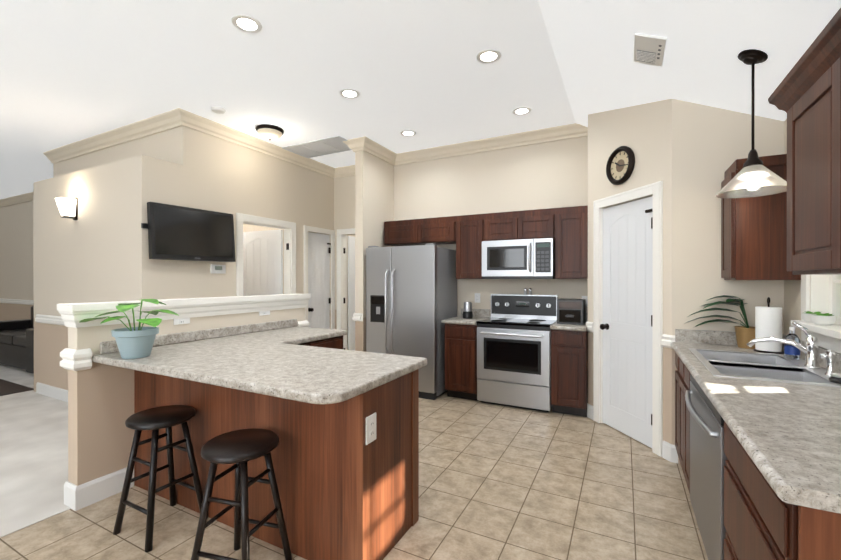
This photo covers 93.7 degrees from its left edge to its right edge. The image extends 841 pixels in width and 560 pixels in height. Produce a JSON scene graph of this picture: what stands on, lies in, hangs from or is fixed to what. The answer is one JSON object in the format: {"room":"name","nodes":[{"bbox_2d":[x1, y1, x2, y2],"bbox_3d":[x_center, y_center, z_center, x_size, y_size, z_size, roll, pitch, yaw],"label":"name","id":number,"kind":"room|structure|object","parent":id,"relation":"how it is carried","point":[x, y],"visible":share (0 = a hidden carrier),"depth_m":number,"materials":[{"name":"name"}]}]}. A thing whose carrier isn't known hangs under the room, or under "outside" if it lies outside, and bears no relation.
{"room":"kitchen","nodes":[
{"label":"kitchen","id":0,"kind":"room"},
{"bbox_2d":[0,379,33,395],"bbox_3d":[-8.253,1.367,6.485,7.500,0.008,0.400,0,0,27],"label":"floor","id":1,"kind":"structure","parent":0,"point":[7,387],"depth_m":4.96,"materials":[{"name":"brown"}]},
{"bbox_2d":[0,201,33,320],"bbox_3d":[-7.479,-0.186,7.894,7.580,3.120,0.120,0,0,27],"label":"wall","id":2,"kind":"structure","parent":0,"point":[16,256],"depth_m":8.42,"materials":[{"name":"paint"}]},
{"bbox_2d":[0,192,32,206],"bbox_3d":[-7.531,-1.684,7.790,7.580,0.125,0.110,0,0,27],"label":"crown molding","id":3,"kind":"structure","parent":2,"relation":"attached to","point":[26,197],"depth_m":8.25,"materials":[{"name":"beige wood"}]},
{"bbox_2d":[0,298,33,304],"bbox_3d":[-7.512,0.464,7.831,7.580,0.100,0.026,0,0,27],"label":"trim","id":4,"kind":"structure","parent":2,"relation":"attached to","point":[10,301],"depth_m":8.36,"materials":[{"name":"white"}]},
{"bbox_2d":[0,364,70,537],"bbox_3d":[-6.590,1.405,5.794,11.090,0.064,12.500,0,0,27],"label":"floor carpet","id":5,"kind":"object","parent":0,"point":[33,451],"depth_m":3.09,"materials":[{"name":"white carpet"}]},
{"bbox_2d":[0,306,33,373],"bbox_3d":[-6.141,0.901,6.434,2.100,0.950,0.950,0,0,27],"label":"leather sofa","id":6,"kind":"object","parent":5,"relation":"on","point":[16,343],"visible":0.19,"depth_m":5.98,"materials":[{"name":"black leather"}]},
{"bbox_2d":[33,128,175,391],"bbox_3d":[-3.911,-0.182,4.723,2.830,3.120,0.540,0,0,27],"label":"wall","id":7,"kind":"structure","parent":0,"point":[88,256],"depth_m":4.26,"materials":[{"name":"paint"}]},
{"bbox_2d":[35,314,64,325],"bbox_3d":[-3.666,0.469,4.278,2.276,0.100,0.026,0,0,27],"label":"trim","id":8,"kind":"structure","parent":7,"relation":"attached to","point":[48,319],"depth_m":4.62,"materials":[{"name":"white wood"}]},
{"bbox_2d":[36,382,67,401],"bbox_3d":[-3.668,1.314,4.286,2.266,0.130,0.016,0,0,27],"label":"baseboard","id":9,"kind":"structure","parent":7,"relation":"attached to","point":[47,390],"depth_m":4.60,"materials":[{"name":"white wood"}]},
{"bbox_2d":[55,197,77,219],"bbox_3d":[-3.846,-0.786,4.293,0.140,0.250,0.160,0,0,27],"label":"light","id":10,"kind":"object","parent":7,"relation":"attached to","point":[68,207],"visible":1,"depth_m":4.26,"materials":[{"name":"white glass"}]},
{"bbox_2d":[43,108,191,163],"bbox_3d":[-3.775,-1.680,4.735,3.060,0.125,0.110,0,0,27],"label":"crown molding","id":11,"kind":"structure","parent":7,"relation":"attached to","point":[167,120],"depth_m":4.54,"materials":[{"name":"beige"}]},
{"bbox_2d":[57,151,393,510],"bbox_3d":[-1.232,-0.181,4.121,0.195,3.120,3.950,0,0,27],"label":"wall","id":12,"kind":"structure","parent":0,"point":[100,412],"depth_m":2.59,"materials":[{"name":"paint"}]},
{"bbox_2d":[173,318,189,324],"bbox_3d":[-1.774,0.291,2.933,0.010,0.075,0.120,0,0,27],"label":"outlet","id":13,"kind":"object","parent":12,"relation":"attached to","point":[185,320],"depth_m":2.93,"materials":[{"name":"white plastic"}]},
{"bbox_2d":[259,311,269,315],"bbox_3d":[-1.425,0.284,3.608,0.010,0.075,0.120,0,0,27],"label":"outlet","id":14,"kind":"object","parent":12,"relation":"attached to","point":[261,313],"depth_m":3.60,"materials":[{"name":"white plastic"}]},
{"bbox_2d":[343,139,355,151],"bbox_3d":[-0.721,-1.680,5.298,0.110,0.125,0.885,0,0,27],"label":"crown molding","id":15,"kind":"structure","parent":12,"relation":"attached to","point":[349,142],"depth_m":4.93,"materials":[{"name":"beige wood"}]},
{"bbox_2d":[352,313,362,320],"bbox_3d":[-0.731,0.467,5.157,0.056,0.100,0.451,0,0,27],"label":"trim","id":16,"kind":"structure","parent":12,"relation":"attached to","point":[356,316],"depth_m":4.94,"materials":[{"name":"white paint"}]},
{"bbox_2d":[352,136,395,163],"bbox_3d":[-0.564,-1.680,5.132,0.140,0.125,0.735,0,0,27],"label":"crown molding","id":17,"kind":"structure","parent":12,"relation":"attached to","point":[363,143],"depth_m":5.03,"materials":[{"name":"beige"}]},
{"bbox_2d":[135,126,333,328],"bbox_3d":[-2.050,-0.183,5.112,0.120,3.120,2.940,0,0,27],"label":"wall","id":18,"kind":"structure","parent":0,"point":[208,172],"depth_m":4.46,"materials":[{"name":"paint"}]},
{"bbox_2d":[141,202,235,261],"bbox_3d":[-2.392,-0.476,4.129,0.174,0.551,0.911,0,0,27],"label":"wall-mounted tv","id":19,"kind":"object","parent":18,"relation":"attached to","point":[175,232],"visible":1,"depth_m":4.05,"materials":[{"name":"black plastic"}]},
{"bbox_2d":[210,264,225,273],"bbox_3d":[-2.295,-0.124,4.473,0.029,0.100,0.170,0,0,27],"label":"thermostat","id":20,"kind":"object","parent":18,"relation":"attached to","point":[219,269],"visible":0.98,"depth_m":4.46,"materials":[{"name":"white plastic"}]},
{"bbox_2d":[191,113,339,177],"bbox_3d":[-1.881,-1.680,5.186,0.110,0.125,2.410,0,0,27],"label":"crown molding","id":21,"kind":"structure","parent":18,"relation":"attached to","point":[199,123],"depth_m":4.88,"materials":[{"name":"beige wood"}]},
{"bbox_2d":[236,213,295,295],"bbox_3d":[-2.022,0.287,5.143,0.143,2.180,0.950,0,0,27],"label":"door frame","id":22,"kind":"structure","parent":18,"relation":"attached to","point":[288,227],"depth_m":5.28,"materials":[{"name":"white wood"}]},
{"bbox_2d":[243,230,282,295],"bbox_3d":[-2.283,0.334,5.628,0.761,2.070,0.175,0,0,27],"label":"room door","id":23,"kind":"structure","parent":22,"relation":"attached to","point":[262,262],"depth_m":5.61,"materials":[{"name":"white wood"}]},
{"bbox_2d":[308,232,330,328],"bbox_3d":[-1.567,0.331,6.000,0.175,2.075,0.512,0,0,27],"label":"closet door","id":24,"kind":"structure","parent":18,"relation":"attached to","point":[319,252],"depth_m":6.01,"materials":[{"name":"white wood"}]},
{"bbox_2d":[243,224,283,293],"bbox_3d":[-2.647,-0.185,6.625,2.330,3.120,0.100,0,0,27],"label":"wall","id":25,"kind":"structure","parent":0,"point":[248,228],"depth_m":6.55,"materials":[{"name":"paint"}]},
{"bbox_2d":[334,175,354,328],"bbox_3d":[-0.919,-0.184,6.114,1.210,3.120,0.120,0,0,27],"label":"wall","id":26,"kind":"structure","parent":0,"point":[344,202],"depth_m":6.21,"materials":[{"name":"paint"}]},
{"bbox_2d":[304,225,334,328],"bbox_3d":[-1.523,0.294,5.977,0.023,2.165,0.670,0,0,27],"label":"trim","id":27,"kind":"structure","parent":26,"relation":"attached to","point":[318,230],"depth_m":6.11,"materials":[{"name":"white"}]},
{"bbox_2d":[336,165,354,176],"bbox_3d":[-0.860,-1.681,5.953,0.960,0.125,0.110,0,0,27],"label":"crown molding","id":28,"kind":"structure","parent":26,"relation":"attached to","point":[345,171],"depth_m":6.10,"materials":[{"name":"beige wood"}]},
{"bbox_2d":[337,228,354,349],"bbox_3d":[-0.866,0.289,6.075,0.970,2.175,0.143,0,0,27],"label":"door frame","id":29,"kind":"structure","parent":26,"relation":"attached to","point":[341,281],"depth_m":6.22,"materials":[{"name":"white wood"}]},
{"bbox_2d":[348,236,354,350],"bbox_3d":[-0.889,0.332,6.599,0.248,2.070,0.760,0,0,27],"label":"hall door","id":30,"kind":"structure","parent":26,"relation":"in","point":[351,290],"depth_m":6.34,"materials":[{"name":"white wood"}]},
{"bbox_2d":[347,235,354,349],"bbox_3d":[-1.381,-0.186,7.366,0.100,3.120,1.680,0,0,27],"label":"wall","id":31,"kind":"structure","parent":0,"point":[347,288],"depth_m":7.29,"materials":[{"name":"paint"}]},
{"bbox_2d":[0,392,707,559],"bbox_3d":[-0.188,1.413,1.192,4.510,0.060,10.200,0,0,27],"label":"floor","id":32,"kind":"structure","parent":0,"point":[498,482],"depth_m":2.37,"materials":[{"name":"beige tile"}]},
{"bbox_2d":[113,405,207,551],"bbox_3d":[-1.454,1.068,2.216,0.337,0.633,0.337,0,0,27],"label":"stool","id":33,"kind":"object","parent":32,"relation":"on","point":[156,419],"visible":1,"depth_m":2.16,"materials":[{"name":"brown wood"}]},
{"bbox_2d":[202,383,245,527],"bbox_3d":[-1.012,0.947,2.489,0.455,0.868,0.550,0,0,27],"label":"base cabinet","id":34,"kind":"object","parent":32,"relation":"on","point":[223,408],"depth_m":2.24,"materials":[{"name":"brown wood"}]},
{"bbox_2d":[191,428,291,559],"bbox_3d":[-0.837,1.068,1.842,0.337,0.633,0.337,0,0,15],"label":"stool","id":35,"kind":"object","parent":32,"relation":"on","point":[241,448],"visible":1,"depth_m":1.78,"materials":[{"name":"brown wood"}]},
{"bbox_2d":[246,391,277,546],"bbox_3d":[-0.690,0.947,2.323,0.530,0.868,0.550,0,0,27],"label":"base cabinet","id":36,"kind":"object","parent":32,"relation":"on","point":[261,409],"depth_m":2.09,"materials":[{"name":"brown wood"}]},
{"bbox_2d":[297,340,317,346],"bbox_3d":[-1.277,0.946,3.208,0.636,0.868,0.525,0,0,27],"label":"base cabinet","id":37,"kind":"object","parent":32,"relation":"on","point":[314,343],"depth_m":3.27,"materials":[{"name":"brown wood"}]},
{"bbox_2d":[318,336,342,348],"bbox_3d":[-1.100,0.946,3.550,0.636,0.868,0.525,0,0,27],"label":"base cabinet","id":38,"kind":"object","parent":32,"relation":"on","point":[334,342],"depth_m":3.49,"materials":[{"name":"brown wood"}]},
{"bbox_2d":[92,319,426,403],"bbox_3d":[-0.803,0.449,2.763,1.886,0.120,1.710,0,0,27],"label":"countertop","id":39,"kind":"structure","parent":38,"relation":"on","point":[273,358],"depth_m":2.26,"materials":[{"name":"stone"}]},
{"bbox_2d":[79,299,178,358],"bbox_3d":[-1.738,0.290,2.387,0.620,0.351,0.353,0,0,27],"label":"potted plant","id":40,"kind":"object","parent":39,"relation":"on","point":[134,342],"visible":1,"depth_m":2.33,"materials":[{"name":"teal"}]},
{"bbox_2d":[278,369,418,559],"bbox_3d":[-0.353,0.947,2.144,0.493,0.868,0.558,0,0,27],"label":"base cabinet","id":41,"kind":"object","parent":32,"relation":"on","point":[347,475],"depth_m":1.93,"materials":[{"name":"brown wood"}]},
{"bbox_2d":[366,243,456,399],"bbox_3d":[-0.114,0.478,4.984,0.940,1.800,0.772,0,0,27],"label":"refrigerator","id":42,"kind":"object","parent":32,"relation":"on","point":[411,298],"visible":0.83,"depth_m":4.67,"materials":[{"name":"grey metal"}]},
{"bbox_2d":[445,324,478,400],"bbox_3d":[0.583,0.942,4.753,0.390,0.872,0.596,0,0,27],"label":"base cabinet","id":43,"kind":"object","parent":32,"relation":"on","point":[461,361],"visible":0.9,"depth_m":4.49,"materials":[{"name":"brown wood"}]},
{"bbox_2d":[441,308,490,324],"bbox_3d":[0.567,0.435,4.743,0.410,0.135,0.626,0,0,27],"label":"countertop","id":44,"kind":"structure","parent":43,"relation":"on","point":[480,314],"depth_m":4.74,"materials":[{"name":"stone"}]},
{"bbox_2d":[463,302,472,318],"bbox_3d":[0.571,0.363,4.760,0.124,0.198,0.124,0,0,27],"label":"blender","id":45,"kind":"object","parent":44,"relation":"on","point":[467,311],"visible":1,"depth_m":4.71,"materials":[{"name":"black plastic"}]},
{"bbox_2d":[476,294,557,411],"bbox_3d":[1.095,0.776,4.447,0.788,1.205,0.652,0,0,27],"label":"range","id":46,"kind":"object","parent":32,"relation":"on","point":[513,350],"visible":0.96,"depth_m":4.25,"materials":[{"name":"silver metal"}]},
{"bbox_2d":[524,288,531,294],"bbox_3d":[1.274,0.134,4.678,0.093,0.076,0.038,0,0,27],"label":"salt","id":47,"kind":"object","parent":46,"relation":"on","point":[525,291],"visible":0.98,"depth_m":4.67,"materials":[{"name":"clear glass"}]},
{"bbox_2d":[551,329,587,416],"bbox_3d":[1.616,0.943,4.219,0.335,0.872,0.596,0,0,27],"label":"base cabinet","id":48,"kind":"object","parent":32,"relation":"on","point":[569,372],"visible":1,"depth_m":3.96,"materials":[{"name":"brown wood"}]},
{"bbox_2d":[550,313,587,330],"bbox_3d":[1.609,0.436,4.205,0.335,0.135,0.626,0,0,27],"label":"countertop","id":49,"kind":"structure","parent":48,"relation":"on","point":[570,327],"depth_m":3.96,"materials":[{"name":"stone"}]},
{"bbox_2d":[557,299,585,324],"bbox_3d":[1.615,0.335,4.223,0.260,0.255,0.315,0,0,27],"label":"air fryer","id":50,"kind":"object","parent":49,"relation":"on","point":[571,311],"visible":1,"depth_m":4.11,"materials":[{"name":"black plastic"}]},
{"bbox_2d":[685,373,727,559],"bbox_3d":[1.391,0.949,1.917,0.150,0.866,0.820,0,0,27],"label":"dishwasher","id":51,"kind":"object","parent":32,"relation":"on","point":[708,457],"visible":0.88,"depth_m":1.81,"materials":[{"name":"silver metal"}]},
{"bbox_2d":[675,353,840,559],"bbox_3d":[1.667,0.946,1.802,0.626,0.872,2.344,0,0,27],"label":"base cabinet","id":52,"kind":"object","parent":32,"relation":"on","point":[763,520],"visible":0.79,"depth_m":1.16,"materials":[{"name":"brown wood"}]},
{"bbox_2d":[671,329,840,513],"bbox_3d":[1.651,0.439,1.802,0.656,0.135,2.356,0,0,27],"label":"countertop","id":53,"kind":"structure","parent":52,"relation":"on","point":[788,436],"depth_m":1.30,"materials":[{"name":"stone"}]},
{"bbox_2d":[684,295,754,348],"bbox_3d":[2.139,0.287,2.793,0.443,0.356,0.240,0,0,27],"label":"potted plant","id":54,"kind":"object","parent":53,"relation":"on","point":[745,334],"visible":0.85,"depth_m":2.73,"materials":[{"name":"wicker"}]},
{"bbox_2d":[689,348,840,387],"bbox_3d":[1.851,0.548,2.163,0.530,0.177,0.840,0,0,27],"label":"double-bowl sink","id":55,"kind":"object","parent":53,"relation":"in","point":[756,366],"visible":0.27,"depth_m":2.17,"materials":[{"name":"silver metal"}]},
{"bbox_2d":[784,327,799,359],"bbox_3d":[2.170,0.366,2.302,0.069,0.186,0.069,0,0,27],"label":"soap bottle","id":56,"kind":"object","parent":55,"relation":"on","point":[791,351],"visible":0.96,"depth_m":2.28,"materials":[{"name":"blue plastic"}]},
{"bbox_2d":[829,373,840,383],"bbox_3d":[1.890,0.439,1.760,0.096,0.040,0.096,0,0,27],"label":"stopper","id":57,"kind":"object","parent":55,"relation":"on","point":[835,378],"visible":1,"depth_m":1.76,"materials":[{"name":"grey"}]},
{"bbox_2d":[753,297,783,353],"bbox_3d":[2.256,0.288,2.555,0.150,0.354,0.150,0,0,27],"label":"paper towel holder","id":58,"kind":"object","parent":53,"relation":"on","point":[768,320],"visible":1,"depth_m":2.51,"materials":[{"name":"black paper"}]},
{"bbox_2d":[746,321,835,376],"bbox_3d":[1.913,0.338,2.046,0.287,0.241,0.315,0,0,27],"label":"faucet","id":59,"kind":"object","parent":53,"relation":"on","point":[810,348],"visible":0.96,"depth_m":2.05,"materials":[{"name":"silver metal"}]},
{"bbox_2d":[0,0,840,198],"bbox_3d":[-4.764,-1.428,4.847,15.200,0.829,12.500,0,0,27],"label":"ceiling","id":60,"kind":"structure","parent":0,"point":[71,71],"depth_m":3.03,"materials":[{"name":"white paint"}]},
{"bbox_2d":[211,106,225,113],"bbox_3d":[-2.056,-1.722,4.010,0.136,0.036,0.136,0,0,27],"label":"smoke detector","id":61,"kind":"object","parent":60,"relation":"attached to","point":[218,110],"visible":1,"depth_m":3.97,"materials":[{"name":"white plastic"}]},
{"bbox_2d":[231,15,261,33],"bbox_3d":[-1.179,-1.735,2.679,0.196,0.006,0.196,0,0,27],"label":"recessed light","id":62,"kind":"object","parent":60,"relation":"in","point":[247,24],"visible":1,"depth_m":2.67,"materials":[{"name":"white plastic"}]},
{"bbox_2d":[255,124,283,139],"bbox_3d":[-1.740,-1.677,4.556,0.310,0.127,0.310,0,0,27],"label":"dome ceiling light","id":63,"kind":"object","parent":60,"relation":"attached to","point":[269,132],"visible":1,"depth_m":4.47,"materials":[{"name":"white glass"}]},
{"bbox_2d":[282,136,351,157],"bbox_3d":[-1.298,-1.736,5.183,0.950,0.012,0.480,0,0,27],"label":"ceiling vent","id":64,"kind":"object","parent":60,"relation":"in","point":[325,146],"visible":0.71,"depth_m":5.16,"materials":[{"name":"grey"}]},
{"bbox_2d":[339,89,359,98],"bbox_3d":[-0.660,-1.737,3.683,0.196,0.006,0.196,0,0,27],"label":"recessed light","id":65,"kind":"object","parent":60,"relation":"in","point":[350,93],"visible":1,"depth_m":3.67,"materials":[{"name":"white plastic"}]},
{"bbox_2d":[400,130,415,136],"bbox_3d":[-0.146,-1.738,4.678,0.196,0.006,0.196,0,0,27],"label":"recessed light","id":66,"kind":"object","parent":60,"relation":"in","point":[408,133],"visible":1,"depth_m":4.67,"materials":[{"name":"white plastic"}]},
{"bbox_2d":[476,49,500,63],"bbox_3d":[0.530,-1.736,3.067,0.196,0.006,0.196,0,0,27],"label":"recessed light","id":67,"kind":"object","parent":60,"relation":"in","point":[488,56],"visible":1,"depth_m":3.06,"materials":[{"name":"white plastic"}]},
{"bbox_2d":[512,107,531,114],"bbox_3d":[1.044,-1.737,4.062,0.196,0.006,0.196,0,0,27],"label":"recessed light","id":68,"kind":"object","parent":60,"relation":"in","point":[523,110],"visible":1,"depth_m":4.06,"materials":[{"name":"white plastic"}]},
{"bbox_2d":[633,33,666,66],"bbox_3d":[1.446,-1.452,2.493,0.169,0.086,0.330,0,0,27],"label":"ceiling vent","id":69,"kind":"object","parent":60,"relation":"in","point":[649,49],"visible":1,"depth_m":2.47,"materials":[{"name":"white plastic"}]},
{"bbox_2d":[716,49,786,198],"bbox_3d":[1.838,-0.875,2.179,0.326,0.782,0.326,0,0,27],"label":"light","id":70,"kind":"object","parent":60,"relation":"hanging from","point":[754,177],"visible":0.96,"depth_m":2.16,"materials":[{"name":"white glass"}]},
{"bbox_2d":[394,136,587,315],"bbox_3d":[0.740,-0.183,5.077,2.690,3.120,0.120,0,0,27],"label":"wall","id":71,"kind":"structure","parent":0,"point":[551,174],"depth_m":4.89,"materials":[{"name":"paint"}]},
{"bbox_2d":[475,293,479,302],"bbox_3d":[0.723,0.227,5.012,0.075,0.120,0.009,0,0,27],"label":"outlet","id":72,"kind":"object","parent":71,"relation":"attached to","point":[477,297],"depth_m":5.01,"materials":[{"name":"white plastic"}]},
{"bbox_2d":[384,205,587,278],"bbox_3d":[0.703,-0.397,4.835,2.525,0.770,0.336,0,0,27],"label":"upper cabinet","id":73,"kind":"object","parent":71,"relation":"attached to","point":[566,228],"visible":0.94,"depth_m":4.55,"materials":[{"name":"brown wood"}]},
{"bbox_2d":[482,238,554,278],"bbox_3d":[1.138,-0.230,4.530,0.788,0.436,0.462,0,0,27],"label":"microwave","id":74,"kind":"object","parent":73,"relation":"attached to","point":[521,259],"visible":0.98,"depth_m":4.35,"materials":[{"name":"grey metal"}]},
{"bbox_2d":[391,123,587,165],"bbox_3d":[0.741,-1.680,4.945,2.570,0.125,0.110,0,0,27],"label":"crown molding","id":75,"kind":"structure","parent":71,"relation":"attached to","point":[574,130],"depth_m":4.84,"materials":[{"name":"beige wood"}]},
{"bbox_2d":[582,296,587,306],"bbox_3d":[1.852,0.238,4.429,0.075,0.120,0.009,0,0,27],"label":"outlet","id":76,"kind":"object","parent":71,"relation":"attached to","point":[583,297],"depth_m":4.42,"materials":[{"name":"white plastic"}]},
{"bbox_2d":[588,99,783,462],"bbox_3d":[2.288,-0.147,3.574,1.440,3.052,1.370,0,0,27],"label":"wall","id":77,"kind":"structure","parent":0,"point":[688,154],"depth_m":2.96,"materials":[{"name":"paint"}]},
{"bbox_2d":[606,146,634,184],"bbox_3d":[1.774,-1.020,3.517,0.041,0.338,0.338,0,0,-12],"label":"wall clock","id":78,"kind":"object","parent":77,"relation":"attached to","point":[620,165],"visible":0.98,"depth_m":3.50,"materials":[{"name":"black plastic"}]},
{"bbox_2d":[600,196,652,447],"bbox_3d":[1.829,0.344,3.490,0.460,2.055,0.541,0,0,27],"label":"pantry door","id":79,"kind":"structure","parent":77,"relation":"in","point":[626,326],"depth_m":3.47,"materials":[{"name":"white wood"}]},
{"bbox_2d":[593,181,662,456],"bbox_3d":[1.851,0.302,3.489,0.141,2.155,0.820,0,0,-12],"label":"door frame","id":80,"kind":"structure","parent":77,"relation":"attached to","point":[655,189],"depth_m":3.16,"materials":[{"name":"white wood"}]},
{"bbox_2d":[784,119,825,348],"bbox_3d":[0.790,0.152,-0.740,0.140,2.468,7.670,0,0,27],"label":"wall","id":81,"kind":"structure","parent":0,"point":[792,299],"depth_m":2.59,"materials":[{"name":"paint"}]},
{"bbox_2d":[721,154,780,279],"bbox_3d":[2.255,-0.389,2.632,0.346,0.781,0.326,0,0,27],"label":"upper cabinet","id":82,"kind":"object","parent":81,"relation":"attached to","point":[750,227],"depth_m":2.52,"materials":[{"name":"brown wood"}]},
{"bbox_2d":[781,36,824,279],"bbox_3d":[1.605,-0.423,1.376,0.348,0.800,0.561,0,0,27],"label":"upper cabinet","id":83,"kind":"object","parent":81,"relation":"attached to","point":[793,232],"depth_m":1.53,"materials":[{"name":"brown wood"}]},
{"bbox_2d":[791,274,840,353],"bbox_3d":[2.147,-0.191,1.958,0.203,1.115,0.932,0,0,27],"label":"window","id":84,"kind":"structure","parent":81,"relation":"in","point":[821,293],"depth_m":2.26,"materials":[{"name":"white"}]},
{"bbox_2d":[801,311,822,322],"bbox_3d":[2.273,0.214,2.282,0.100,0.064,0.100,0,0,27],"label":"succulent","id":85,"kind":"object","parent":84,"relation":"on","point":[806,316],"visible":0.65,"depth_m":2.28,"materials":[{"name":"white ceramic"}]},
{"bbox_2d":[810,313,835,324],"bbox_3d":[2.213,0.214,2.167,0.100,0.064,0.100,0,0,27],"label":"succulent","id":86,"kind":"object","parent":84,"relation":"on","point":[823,319],"visible":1,"depth_m":2.14,"materials":[{"name":"white ceramic"}]},
{"bbox_2d":[825,16,840,274],"bbox_3d":[1.396,-0.422,0.972,0.348,0.800,0.621,0,0,27],"label":"upper cabinet","id":87,"kind":"object","parent":81,"relation":"attached to","point":[833,37],"depth_m":1.31,"materials":[{"name":"brown wood"}]}
]}

